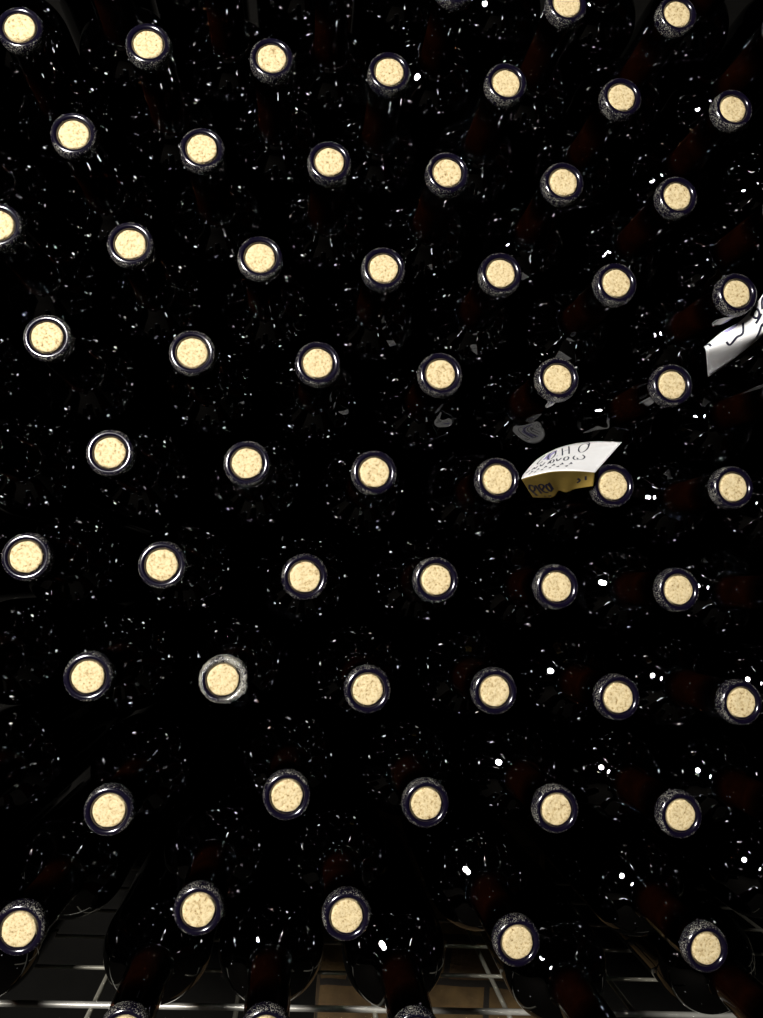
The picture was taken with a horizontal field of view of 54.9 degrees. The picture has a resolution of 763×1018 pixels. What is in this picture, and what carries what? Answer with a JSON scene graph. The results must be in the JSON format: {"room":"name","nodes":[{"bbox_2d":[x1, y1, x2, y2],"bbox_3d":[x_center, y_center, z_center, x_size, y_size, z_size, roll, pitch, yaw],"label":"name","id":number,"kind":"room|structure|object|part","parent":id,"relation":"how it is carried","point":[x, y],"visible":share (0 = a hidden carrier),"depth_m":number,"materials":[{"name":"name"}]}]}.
{"room":"wine cellar","nodes":[
{"label":"wine cellar","id":0,"kind":"room"},
{"bbox_2d":[0,0,762,1017],"bbox_3d":[0.104,-0.039,0.991,3.600,2.400,0.100,5,-6,-6],"label":"wall","id":1,"kind":"structure","parent":0,"point":[40,984],"depth_m":0.86,"materials":[{"name":"paint"}]},
{"bbox_3d":[0.157,1.053,-0.453,3.600,0.060,2.760,5,-6,-6],"label":"floor","id":2,"kind":"structure","parent":0,"visible":0},
{"bbox_2d":[0,867,762,1017],"bbox_3d":[0.024,0.374,0.632,1.080,0.008,0.274,5,-6,-6],"label":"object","id":3,"kind":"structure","parent":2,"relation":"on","point":[95,1003],"depth_m":0.55,"materials":[{"name":"grey metal"}]},
{"bbox_2d":[0,825,65,996],"bbox_3d":[-0.277,0.301,0.551,0.075,0.075,0.300,5,-6,-6],"label":"wine bottle","id":4,"kind":"object","parent":3,"relation":"on","point":[13,969],"visible":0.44,"depth_m":0.50,"materials":[{"name":"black glass"}]},
{"bbox_2d":[0,774,160,955],"bbox_3d":[-0.221,0.252,0.562,0.075,0.075,0.300,5,-6,-6],"label":"wine bottle","id":5,"kind":"object","parent":4,"relation":"on","point":[66,870],"visible":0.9,"depth_m":0.49,"materials":[{"name":"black glass"}]},
{"bbox_2d":[84,679,224,835],"bbox_3d":[-0.175,0.190,0.574,0.075,0.075,0.300,5,-6,-6],"label":"wine bottle","id":6,"kind":"object","parent":5,"relation":"on","point":[148,763],"visible":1,"depth_m":0.51,"materials":[{"name":"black glass"}]},
{"bbox_2d":[63,603,207,711],"bbox_3d":[-0.189,0.113,0.579,0.075,0.075,0.300,5,-6,-6],"label":"wine bottle","id":7,"kind":"object","parent":6,"relation":"on","point":[128,658],"visible":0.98,"depth_m":0.51,"materials":[{"name":"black glass"}]},
{"bbox_2d":[135,517,254,618],"bbox_3d":[-0.148,0.048,0.589,0.075,0.075,0.300,5,-6,-6],"label":"wine bottle","id":8,"kind":"object","parent":7,"relation":"on","point":[186,567],"visible":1,"depth_m":0.52,"materials":[{"name":"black glass"}]},
{"bbox_2d":[86,426,218,531],"bbox_3d":[-0.181,-0.020,0.595,0.075,0.075,0.300,5,-6,-6],"label":"wine bottle","id":9,"kind":"object","parent":8,"relation":"on","point":[145,477],"visible":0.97,"depth_m":0.53,"materials":[{"name":"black glass"}]},
{"bbox_3d":[-0.314,0.235,0.553,0.075,0.075,0.300,5,-6,-6],"label":"wine bottle","id":10,"kind":"object","parent":4,"relation":"on","visible":0},
{"bbox_2d":[0,688,130,815],"bbox_3d":[-0.262,0.182,0.565,0.075,0.075,0.300,5,-6,-6],"label":"wine bottle","id":11,"kind":"object","parent":10,"relation":"on","point":[47,743],"visible":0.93,"depth_m":0.51,"materials":[{"name":"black glass"}]},
{"bbox_2d":[0,597,118,704],"bbox_3d":[-0.266,0.106,0.572,0.075,0.075,0.300,5,-6,-6],"label":"wine bottle","id":12,"kind":"object","parent":11,"relation":"on","point":[38,641],"visible":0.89,"depth_m":0.51,"materials":[{"name":"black glass"}]},
{"bbox_2d":[0,508,42,601],"bbox_3d":[-0.303,0.036,0.575,0.075,0.075,0.300,5,-6,-6],"label":"wine bottle","id":13,"kind":"object","parent":12,"relation":"on","point":[11,525],"visible":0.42,"depth_m":0.54,"materials":[{"name":"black glass"}]},
{"bbox_2d":[0,416,117,521],"bbox_3d":[-0.260,-0.027,0.584,0.075,0.075,0.300,5,-6,-6],"label":"wine bottle","id":14,"kind":"object","parent":13,"relation":"on","point":[46,472],"visible":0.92,"depth_m":0.52,"materials":[{"name":"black glass"}]},
{"bbox_2d":[0,328,89,440],"bbox_3d":[-0.300,-0.095,0.586,0.075,0.075,0.300,5,-6,-6],"label":"wine bottle","id":15,"kind":"object","parent":14,"relation":"on","point":[21,395],"visible":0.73,"depth_m":0.54,"materials":[{"name":"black glass"}]},
{"bbox_3d":[-0.329,-0.165,0.590,0.075,0.075,0.300,5,-6,-6],"label":"wine bottle","id":16,"kind":"object","parent":15,"relation":"on","visible":0},
{"bbox_2d":[0,151,75,266],"bbox_3d":[-0.287,-0.226,0.601,0.075,0.075,0.300,5,-6,-6],"label":"wine bottle","id":17,"kind":"object","parent":16,"relation":"on","point":[26,187],"visible":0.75,"depth_m":0.54,"materials":[{"name":"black glass"}]},
{"bbox_2d":[0,7,134,196],"bbox_3d":[-0.245,-0.290,0.612,0.075,0.075,0.300,5,-6,-6],"label":"wine bottle","id":18,"kind":"object","parent":17,"relation":"on","point":[51,93],"visible":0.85,"depth_m":0.54,"materials":[{"name":"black glass"}]},
{"bbox_2d":[79,0,186,129],"bbox_3d":[-0.203,-0.351,0.623,0.075,0.075,0.300,5,-6,-6],"label":"wine bottle","id":19,"kind":"object","parent":18,"relation":"on","point":[105,61],"visible":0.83,"depth_m":0.55,"materials":[{"name":"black glass"}]},
{"bbox_2d":[58,0,157,48],"bbox_3d":[-0.230,-0.422,0.627,0.075,0.075,0.300,5,-6,-6],"label":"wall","id":20,"kind":"structure","parent":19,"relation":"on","point":[76,13],"depth_m":0.59,"materials":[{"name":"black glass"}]},
{"bbox_3d":[-0.323,-0.292,0.604,0.075,0.075,0.300,5,-6,-6],"label":"wine bottle","id":21,"kind":"object","parent":17,"relation":"on","visible":0},
{"bbox_2d":[0,0,86,111],"bbox_3d":[-0.284,-0.356,0.613,0.075,0.075,0.300,5,-6,-6],"label":"wine bottle","id":22,"kind":"object","parent":21,"relation":"on","point":[12,83],"visible":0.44,"depth_m":0.56,"materials":[{"name":"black glass"}]},
{"bbox_2d":[23,315,183,441],"bbox_3d":[-0.220,-0.090,0.595,0.075,0.075,0.300,5,-6,-6],"label":"wine bottle","id":23,"kind":"object","parent":14,"relation":"on","point":[93,383],"visible":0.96,"depth_m":0.53,"materials":[{"name":"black glass"}]},
{"bbox_2d":[0,204,130,347],"bbox_3d":[-0.252,-0.160,0.598,0.075,0.075,0.300,5,-6,-6],"label":"wine bottle","id":24,"kind":"object","parent":23,"relation":"on","point":[57,278],"visible":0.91,"depth_m":0.53,"materials":[{"name":"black glass"}]},
{"bbox_2d":[50,113,179,286],"bbox_3d":[-0.210,-0.222,0.609,0.075,0.075,0.300,5,-6,-6],"label":"wine bottle","id":25,"kind":"object","parent":24,"relation":"on","point":[102,195],"visible":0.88,"depth_m":0.54,"materials":[{"name":"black glass"}]},
{"bbox_2d":[125,23,230,220],"bbox_3d":[-0.167,-0.285,0.621,0.075,0.075,0.300,5,-6,-6],"label":"wine bottle","id":26,"kind":"object","parent":25,"relation":"on","point":[156,125],"visible":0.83,"depth_m":0.55,"materials":[{"name":"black glass"}]},
{"bbox_2d":[183,0,267,177],"bbox_3d":[-0.125,-0.347,0.631,0.075,0.075,0.300,5,-6,-6],"label":"wine bottle","id":27,"kind":"object","parent":26,"relation":"on","point":[216,58],"visible":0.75,"depth_m":0.56,"materials":[{"name":"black glass"}]},
{"bbox_2d":[107,222,225,386],"bbox_3d":[-0.173,-0.152,0.607,0.075,0.075,0.300,5,-6,-6],"label":"wine bottle","id":28,"kind":"object","parent":23,"relation":"on","point":[155,298],"visible":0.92,"depth_m":0.54,"materials":[{"name":"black glass"}]},
{"bbox_2d":[170,128,269,320],"bbox_3d":[-0.131,-0.216,0.618,0.075,0.075,0.300,5,-6,-6],"label":"wine bottle","id":29,"kind":"object","parent":28,"relation":"on","point":[213,215],"visible":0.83,"depth_m":0.55,"materials":[{"name":"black glass"}]},
{"bbox_2d":[229,38,322,243],"bbox_3d":[-0.088,-0.281,0.629,0.075,0.075,0.300,5,-6,-6],"label":"wine bottle","id":30,"kind":"object","parent":29,"relation":"on","point":[272,140],"visible":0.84,"depth_m":0.56,"materials":[{"name":"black glass"}]},
{"bbox_2d":[1,510,150,612],"bbox_3d":[-0.227,0.043,0.583,0.075,0.075,0.300,5,-6,-6],"label":"wine bottle","id":31,"kind":"object","parent":12,"relation":"on","point":[76,561],"visible":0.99,"depth_m":0.52,"materials":[{"name":"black glass"}]},
{"bbox_2d":[103,814,218,1017],"bbox_3d":[-0.162,0.311,0.563,0.075,0.075,0.300,5,-6,-6],"label":"wine bottle","id":32,"kind":"object","parent":3,"relation":"on","point":[149,961],"visible":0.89,"depth_m":0.49,"materials":[{"name":"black glass"}]},
{"bbox_2d":[164,738,273,935],"bbox_3d":[-0.123,0.248,0.575,0.075,0.075,0.300,5,-6,-6],"label":"wine bottle","id":33,"kind":"object","parent":32,"relation":"on","point":[217,847],"visible":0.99,"depth_m":0.51,"materials":[{"name":"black glass"}]},
{"bbox_2d":[219,817,323,1017],"bbox_3d":[-0.084,0.318,0.573,0.075,0.075,0.300,5,-6,-6],"label":"wine bottle","id":34,"kind":"object","parent":3,"relation":"on","point":[271,942],"visible":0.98,"depth_m":0.51,"materials":[{"name":"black glass"}]},
{"bbox_2d":[286,745,388,940],"bbox_3d":[-0.037,0.255,0.583,0.075,0.075,0.300,5,-6,-6],"label":"wine bottle","id":35,"kind":"object","parent":34,"relation":"on","point":[337,850],"visible":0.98,"depth_m":0.51,"materials":[{"name":"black glass"}]},
{"bbox_2d":[238,672,339,819],"bbox_3d":[-0.073,0.186,0.586,0.075,0.075,0.300,5,-6,-6],"label":"wine bottle","id":36,"kind":"object","parent":35,"relation":"on","point":[289,749],"visible":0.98,"depth_m":0.52,"materials":[{"name":"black glass"}]},
{"bbox_2d":[185,602,291,712],"bbox_3d":[-0.111,0.117,0.588,0.075,0.075,0.300,5,-6,-6],"label":"wine bottle","id":37,"kind":"object","parent":36,"relation":"on","point":[237,660],"visible":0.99,"depth_m":0.52,"materials":[{"name":"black glass"}]},
{"bbox_2d":[254,528,353,627],"bbox_3d":[-0.064,0.056,0.600,0.075,0.075,0.300,5,-6,-6],"label":"wine bottle","id":38,"kind":"object","parent":37,"relation":"on","point":[304,577],"visible":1,"depth_m":0.53,"materials":[{"name":"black glass"}]},
{"bbox_2d":[206,435,306,545],"bbox_3d":[-0.099,-0.014,0.602,0.075,0.075,0.300,5,-6,-6],"label":"wine bottle","id":39,"kind":"object","parent":38,"relation":"on","point":[256,485],"visible":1,"depth_m":0.53,"materials":[{"name":"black glass"}]},
{"bbox_2d":[161,331,270,467],"bbox_3d":[-0.134,-0.083,0.605,0.075,0.075,0.300,5,-6,-6],"label":"wine bottle","id":40,"kind":"object","parent":39,"relation":"on","point":[212,395],"visible":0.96,"depth_m":0.54,"materials":[{"name":"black glass"}]},
{"bbox_2d":[218,236,315,412],"bbox_3d":[-0.094,-0.146,0.616,0.075,0.075,0.300,5,-6,-6],"label":"wine bottle","id":41,"kind":"object","parent":40,"relation":"on","point":[266,314],"visible":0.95,"depth_m":0.55,"materials":[{"name":"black glass"}]},
{"bbox_2d":[277,141,371,341],"bbox_3d":[-0.050,-0.213,0.627,0.075,0.075,0.300,5,-6,-6],"label":"wine bottle","id":42,"kind":"object","parent":41,"relation":"on","point":[324,234],"visible":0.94,"depth_m":0.56,"materials":[{"name":"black glass"}]},
{"bbox_2d":[331,52,419,251],"bbox_3d":[-0.011,-0.278,0.638,0.075,0.075,0.300,5,-6,-6],"label":"wine bottle","id":43,"kind":"object","parent":42,"relation":"on","point":[383,150],"visible":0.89,"depth_m":0.56,"materials":[{"name":"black glass"}]},
{"bbox_2d":[266,342,362,482],"bbox_3d":[-0.057,-0.078,0.612,0.075,0.075,0.300,5,-6,-6],"label":"wine bottle","id":44,"kind":"object","parent":39,"relation":"on","point":[314,401],"visible":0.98,"depth_m":0.54,"materials":[{"name":"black glass"}]},
{"bbox_2d":[319,247,416,420],"bbox_3d":[-0.015,-0.141,0.623,0.075,0.075,0.300,5,-6,-6],"label":"wine bottle","id":45,"kind":"object","parent":44,"relation":"on","point":[368,319],"visible":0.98,"depth_m":0.55,"materials":[{"name":"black glass"}]},
{"bbox_2d":[373,153,468,321],"bbox_3d":[0.028,-0.209,0.634,0.075,0.075,0.300,5,-6,-6],"label":"wine bottle","id":46,"kind":"object","parent":45,"relation":"on","point":[426,229],"visible":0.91,"depth_m":0.56,"materials":[{"name":"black glass"}]},
{"bbox_2d":[415,63,526,244],"bbox_3d":[0.069,-0.275,0.645,0.075,0.075,0.300,5,-6,-6],"label":"wine bottle","id":47,"kind":"object","parent":46,"relation":"on","point":[481,141],"visible":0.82,"depth_m":0.57,"materials":[{"name":"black glass"}]},
{"bbox_2d":[394,0,473,194],"bbox_3d":[0.034,-0.344,0.649,0.075,0.075,0.300,5,-6,-6],"label":"wine bottle","id":48,"kind":"object","parent":47,"relation":"on","point":[440,91],"visible":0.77,"depth_m":0.58,"materials":[{"name":"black glass"}]},
{"bbox_2d":[468,0,586,177],"bbox_3d":[0.112,-0.336,0.656,0.075,0.075,0.300,5,-6,-6],"label":"wine bottle","id":49,"kind":"object","parent":47,"relation":"on","point":[543,107],"visible":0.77,"depth_m":0.58,"materials":[{"name":"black glass"}]},
{"bbox_2d":[459,0,540,117],"bbox_3d":[0.091,-0.412,0.660,0.075,0.075,0.300,5,-6,-6],"label":"wine bottle","id":50,"kind":"object","parent":49,"relation":"on","point":[493,29],"visible":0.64,"depth_m":0.60,"materials":[{"name":"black glass"}]},
{"bbox_2d":[309,443,409,549],"bbox_3d":[-0.021,-0.009,0.611,0.075,0.075,0.300,5,-6,-6],"label":"wine bottle","id":51,"kind":"object","parent":38,"relation":"on","point":[361,491],"visible":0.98,"depth_m":0.54,"materials":[{"name":"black glass"}]},
{"bbox_2d":[352,353,463,481],"bbox_3d":[0.022,-0.072,0.620,0.075,0.075,0.300,5,-6,-6],"label":"wine bottle","id":52,"kind":"object","parent":51,"relation":"on","point":[413,412],"visible":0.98,"depth_m":0.55,"materials":[{"name":"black glass"}]},
{"bbox_2d":[403,253,521,398],"bbox_3d":[0.063,-0.142,0.633,0.075,0.075,0.300,5,-6,-6],"label":"wine bottle","id":53,"kind":"object","parent":52,"relation":"on","point":[470,321],"visible":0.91,"depth_m":0.56,"materials":[{"name":"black glass"}]},
{"bbox_2d":[456,163,583,319],"bbox_3d":[0.106,-0.206,0.642,0.075,0.075,0.300,5,-6,-6],"label":"wine bottle","id":54,"kind":"object","parent":53,"relation":"on","point":[530,232],"visible":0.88,"depth_m":0.57,"materials":[{"name":"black glass"}]},
{"bbox_2d":[504,78,640,248],"bbox_3d":[0.150,-0.270,0.655,0.075,0.075,0.300,5,-6,-6],"label":"wine bottle","id":55,"kind":"object","parent":54,"relation":"on","point":[586,148],"visible":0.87,"depth_m":0.58,"materials":[{"name":"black glass"}]},
{"bbox_2d":[557,0,696,174],"bbox_3d":[0.193,-0.335,0.666,0.075,0.075,0.300,5,-6,-6],"label":"wine bottle","id":56,"kind":"object","parent":55,"relation":"on","point":[672,21],"visible":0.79,"depth_m":0.59,"materials":[{"name":"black glass"}]},
{"bbox_2d":[559,0,635,99],"bbox_3d":[0.173,-0.411,0.671,0.075,0.075,0.300,5,-6,-6],"label":"wine bottle","id":57,"kind":"object","parent":56,"relation":"on","point":[606,29],"visible":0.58,"depth_m":0.61,"materials":[{"name":"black glass"}]},
{"bbox_2d":[339,688,452,827],"bbox_3d":[0.011,0.194,0.595,0.075,0.075,0.300,5,-6,-6],"label":"wine bottle","id":58,"kind":"object","parent":35,"relation":"on","point":[401,760],"visible":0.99,"depth_m":0.53,"materials":[{"name":"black glass"}]},
{"bbox_2d":[304,609,404,720],"bbox_3d":[-0.025,0.125,0.596,0.075,0.075,0.300,5,-6,-6],"label":"wine bottle","id":59,"kind":"object","parent":58,"relation":"on","point":[355,668],"visible":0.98,"depth_m":0.53,"materials":[{"name":"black glass"}]},
{"bbox_2d":[350,531,459,628],"bbox_3d":[0.018,0.059,0.609,0.075,0.075,0.300,5,-6,-6],"label":"wine bottle","id":60,"kind":"object","parent":59,"relation":"on","point":[408,579],"visible":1,"depth_m":0.54,"materials":[{"name":"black glass"}]},
{"bbox_2d":[390,450,518,548],"bbox_3d":[0.059,-0.005,0.620,0.075,0.075,0.300,5,-6,-6],"label":"wine bottle","id":61,"kind":"object","parent":60,"relation":"on","point":[460,498],"visible":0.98,"depth_m":0.55,"materials":[{"name":"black glass"}]},
{"bbox_2d":[437,358,578,465],"bbox_3d":[0.100,-0.071,0.630,0.075,0.075,0.300,5,-6,-6],"label":"wine bottle","id":62,"kind":"object","parent":61,"relation":"on","point":[512,414],"visible":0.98,"depth_m":0.56,"materials":[{"name":"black glass"}]},
{"bbox_2d":[485,263,636,378],"bbox_3d":[0.141,-0.137,0.640,0.075,0.075,0.300,5,-6,-6],"label":"wine bottle","id":63,"kind":"object","parent":62,"relation":"on","point":[570,324],"visible":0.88,"depth_m":0.57,"materials":[{"name":"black glass"}]},
{"bbox_2d":[545,177,696,323],"bbox_3d":[0.187,-0.201,0.652,0.075,0.075,0.300,5,-6,-6],"label":"wine bottle","id":64,"kind":"object","parent":63,"relation":"on","point":[632,242],"visible":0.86,"depth_m":0.58,"materials":[{"name":"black glass"}]},
{"bbox_2d":[593,90,751,247],"bbox_3d":[0.231,-0.267,0.663,0.075,0.075,0.300,5,-6,-6],"label":"wine bottle","id":65,"kind":"object","parent":64,"relation":"on","point":[654,162],"visible":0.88,"depth_m":0.58,"materials":[{"name":"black glass"}]},
{"bbox_2d":[643,23,762,175],"bbox_3d":[0.274,-0.333,0.674,0.075,0.075,0.300,5,-6,-6],"label":"wine bottle","id":66,"kind":"object","parent":65,"relation":"on","point":[695,92],"visible":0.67,"depth_m":0.60,"materials":[{"name":"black glass"}]},
{"bbox_2d":[620,0,728,100],"bbox_3d":[0.256,-0.410,0.680,0.075,0.075,0.300,5,-6,-6],"label":"wine bottle","id":67,"kind":"object","parent":66,"relation":"on","point":[706,40],"visible":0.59,"depth_m":0.62,"materials":[{"name":"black glass"}]},
{"bbox_2d":[388,617,516,721],"bbox_3d":[0.055,0.128,0.606,0.075,0.075,0.300,5,-6,-6],"label":"wine bottle","id":68,"kind":"object","parent":58,"relation":"on","point":[458,670],"visible":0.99,"depth_m":0.54,"materials":[{"name":"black glass"}]},
{"bbox_2d":[445,537,577,634],"bbox_3d":[0.096,0.064,0.616,0.075,0.075,0.300,5,-6,-6],"label":"wine bottle","id":69,"kind":"object","parent":68,"relation":"on","point":[511,586],"visible":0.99,"depth_m":0.55,"materials":[{"name":"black glass"}]},
{"bbox_2d":[479,461,633,550],"bbox_3d":[0.135,-0.001,0.628,0.075,0.075,0.300,5,-6,-6],"label":"wine bottle","id":70,"kind":"object","parent":69,"relation":"on","point":[567,520],"visible":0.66,"depth_m":0.56,"materials":[{"name":"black glass"}]},
{"bbox_2d":[521,441,621,497],"bbox_3d":[0.125,-0.030,0.510,0.060,0.053,0.110,1,-7,31],"label":"paper tag","id":71,"kind":"object","parent":70,"relation":"attached to","point":[566,468],"visible":1,"depth_m":0.48,"materials":[{"name":"white paper"}]},
{"bbox_3d":[0.126,-0.035,0.511,0.060,0.045,0.110,1,-7,31],"label":"panel","id":72,"kind":"part","parent":71,"relation":"part of","materials":[{"name":"white paper"}]},
{"bbox_2d":[515,364,692,469],"bbox_3d":[0.178,-0.069,0.638,0.075,0.075,0.300,5,-6,-6],"label":"wine bottle","id":73,"kind":"object","parent":70,"relation":"on","point":[604,406],"visible":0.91,"depth_m":0.57,"materials":[{"name":"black glass"}]},
{"bbox_2d":[341,816,444,1017],"bbox_3d":[0.004,0.326,0.581,0.075,0.075,0.300,5,-6,-6],"label":"wine bottle","id":74,"kind":"object","parent":3,"relation":"on","point":[395,964],"visible":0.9,"depth_m":0.52,"materials":[{"name":"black glass"}]},
{"bbox_2d":[479,828,616,1017],"bbox_3d":[0.120,0.334,0.578,0.075,0.075,0.300,5,-6,-6],"label":"wine bottle","id":75,"kind":"object","parent":3,"relation":"on","point":[566,978],"visible":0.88,"depth_m":0.51,"materials":[{"name":"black glass"}]},
{"bbox_2d":[397,775,539,966],"bbox_3d":[0.066,0.276,0.592,0.075,0.075,0.300,5,-6,-6],"label":"wine bottle","id":76,"kind":"object","parent":75,"relation":"on","point":[474,872],"visible":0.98,"depth_m":0.53,"materials":[{"name":"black glass"}]},
{"bbox_2d":[423,706,578,832],"bbox_3d":[0.092,0.201,0.603,0.075,0.075,0.300,5,-6,-6],"label":"wine bottle","id":77,"kind":"object","parent":76,"relation":"on","point":[505,763],"visible":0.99,"depth_m":0.54,"materials":[{"name":"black glass"}]},
{"bbox_2d":[487,624,639,726],"bbox_3d":[0.134,0.134,0.613,0.075,0.075,0.300,5,-6,-6],"label":"wine bottle","id":78,"kind":"object","parent":77,"relation":"on","point":[562,677],"visible":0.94,"depth_m":0.54,"materials":[{"name":"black glass"}]},
{"bbox_2d":[543,541,698,635],"bbox_3d":[0.177,0.067,0.625,0.075,0.075,0.300,5,-6,-6],"label":"wine bottle","id":79,"kind":"object","parent":78,"relation":"on","point":[620,589],"visible":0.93,"depth_m":0.55,"materials":[{"name":"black glass"}]},
{"bbox_2d":[582,457,752,551],"bbox_3d":[0.218,0.000,0.636,0.075,0.075,0.300,5,-6,-6],"label":"wine bottle","id":80,"kind":"object","parent":79,"relation":"on","point":[669,503],"visible":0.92,"depth_m":0.56,"materials":[{"name":"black glass"}]},
{"bbox_2d":[618,378,762,473],"bbox_3d":[0.260,-0.065,0.646,0.075,0.075,0.300,5,-6,-6],"label":"wine bottle","id":81,"kind":"object","parent":80,"relation":"on","point":[711,429],"visible":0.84,"depth_m":0.58,"materials":[{"name":"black glass"}]},
{"bbox_2d":[579,273,756,381],"bbox_3d":[0.227,-0.133,0.649,0.075,0.075,0.300,5,-6,-6],"label":"wine bottle","id":82,"kind":"object","parent":81,"relation":"on","point":[658,331],"visible":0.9,"depth_m":0.58,"materials":[{"name":"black glass"}]},
{"bbox_2d":[609,203,762,326],"bbox_3d":[0.267,-0.196,0.659,0.075,0.075,0.300,5,-6,-6],"label":"wine bottle","id":83,"kind":"object","parent":82,"relation":"on","point":[699,256],"visible":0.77,"depth_m":0.59,"materials":[{"name":"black glass"}]},
{"bbox_2d":[704,295,762,376],"bbox_3d":[0.266,-0.139,0.533,0.038,0.068,0.072,10,-8,-42],"label":"paper tag","id":84,"kind":"object","parent":82,"relation":"hanging from","point":[730,343],"visible":1,"depth_m":0.53,"materials":[{"name":"white paper"}]},
{"bbox_2d":[612,879,762,1017],"bbox_3d":[0.240,0.346,0.606,0.075,0.075,0.300,5,-6,-6],"label":"wine bottle","id":85,"kind":"object","parent":3,"relation":"on","point":[734,987],"visible":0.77,"depth_m":0.54,"materials":[{"name":"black glass"}]},
{"bbox_2d":[516,809,727,972],"bbox_3d":[0.186,0.288,0.605,0.075,0.075,0.300,5,-6,-6],"label":"wine bottle","id":86,"kind":"object","parent":85,"relation":"on","point":[627,876],"visible":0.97,"depth_m":0.54,"materials":[{"name":"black glass"}]},
{"bbox_2d":[510,705,701,838],"bbox_3d":[0.172,0.207,0.611,0.075,0.075,0.300,5,-6,-6],"label":"wine bottle","id":87,"kind":"object","parent":86,"relation":"on","point":[614,775],"visible":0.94,"depth_m":0.54,"materials":[{"name":"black glass"}]},
{"bbox_2d":[576,629,761,730],"bbox_3d":[0.216,0.139,0.621,0.075,0.075,0.300,5,-6,-6],"label":"wine bottle","id":88,"kind":"object","parent":87,"relation":"on","point":[676,684],"visible":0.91,"depth_m":0.55,"materials":[{"name":"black glass"}]},
{"bbox_2d":[640,545,762,638],"bbox_3d":[0.257,0.070,0.634,0.075,0.075,0.300,5,-6,-6],"label":"wine bottle","id":89,"kind":"object","parent":88,"relation":"on","point":[730,593],"visible":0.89,"depth_m":0.56,"materials":[{"name":"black glass"}]},
{"bbox_2d":[678,463,762,555],"bbox_3d":[0.298,0.004,0.643,0.075,0.075,0.300,5,-6,-6],"label":"wine bottle","id":90,"kind":"object","parent":89,"relation":"on","point":[739,531],"visible":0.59,"depth_m":0.58,"materials":[{"name":"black glass"}]},
{"bbox_3d":[0.340,-0.061,0.655,0.075,0.075,0.300,5,-6,-6],"label":"wine bottle","id":91,"kind":"object","parent":90,"relation":"on","visible":0},
{"bbox_2d":[691,304,762,389],"bbox_3d":[0.306,-0.129,0.658,0.075,0.075,0.300,5,-6,-6],"label":"wine bottle","id":92,"kind":"object","parent":91,"relation":"on","point":[746,369],"visible":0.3,"depth_m":0.59,"materials":[{"name":"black glass"}]},
{"bbox_2d":[752,250,762,303],"bbox_3d":[0.347,-0.191,0.668,0.075,0.075,0.300,5,-6,-6],"label":"wine bottle","id":93,"kind":"object","parent":92,"relation":"on","point":[757,279],"visible":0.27,"depth_m":0.62,"materials":[{"name":"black glass"}]},
{"bbox_2d":[660,149,762,249],"bbox_3d":[0.312,-0.263,0.672,0.075,0.075,0.300,5,-6,-6],"label":"wine bottle","id":94,"kind":"object","parent":93,"relation":"on","point":[735,188],"visible":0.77,"depth_m":0.61,"materials":[{"name":"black glass"}]},
{"bbox_2d":[709,97,762,175],"bbox_3d":[0.355,-0.330,0.683,0.075,0.075,0.300,5,-6,-6],"label":"wine bottle","id":95,"kind":"object","parent":94,"relation":"on","point":[753,139],"visible":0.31,"depth_m":0.64,"materials":[{"name":"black glass"}]},
{"bbox_2d":[709,0,762,105],"bbox_3d":[0.340,-0.408,0.689,0.075,0.075,0.300,5,-6,-6],"label":"wine bottle","id":96,"kind":"object","parent":95,"relation":"on","point":[750,18],"visible":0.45,"depth_m":0.64,"materials":[{"name":"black glass"}]},
{"bbox_2d":[635,816,762,918],"bbox_3d":[0.284,0.280,0.615,0.075,0.075,0.300,5,-6,-6],"label":"wine bottle","id":97,"kind":"object","parent":85,"relation":"on","point":[726,861],"visible":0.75,"depth_m":0.56,"materials":[{"name":"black glass"}]},
{"bbox_2d":[616,718,762,826],"bbox_3d":[0.250,0.213,0.619,0.075,0.075,0.300,5,-6,-6],"label":"wine bottle","id":98,"kind":"object","parent":97,"relation":"on","point":[705,761],"visible":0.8,"depth_m":0.55,"materials":[{"name":"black glass"}]},
{"bbox_3d":[0.325,0.218,0.627,0.075,0.075,0.300,5,-6,-6],"label":"wine bottle","id":99,"kind":"object","parent":97,"relation":"on","visible":0},
{"bbox_2d":[674,634,762,733],"bbox_3d":[0.294,0.144,0.629,0.075,0.075,0.300,5,-6,-6],"label":"wine bottle","id":100,"kind":"object","parent":99,"relation":"on","point":[733,656],"visible":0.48,"depth_m":0.57,"materials":[{"name":"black glass"}]},
{"bbox_2d":[733,554,762,636],"bbox_3d":[0.335,0.074,0.641,0.075,0.075,0.300,5,-6,-6],"label":"wine bottle","id":101,"kind":"object","parent":100,"relation":"on","point":[754,627],"visible":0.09,"depth_m":0.61,"materials":[{"name":"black glass"}]},
{"bbox_2d":[314,809,544,1017],"bbox_3d":[0.038,0.720,0.829,0.247,0.850,0.060,5,-6,-6],"label":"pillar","id":102,"kind":"structure","parent":2,"relation":"on","point":[453,992],"depth_m":0.82,"materials":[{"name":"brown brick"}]}
]}

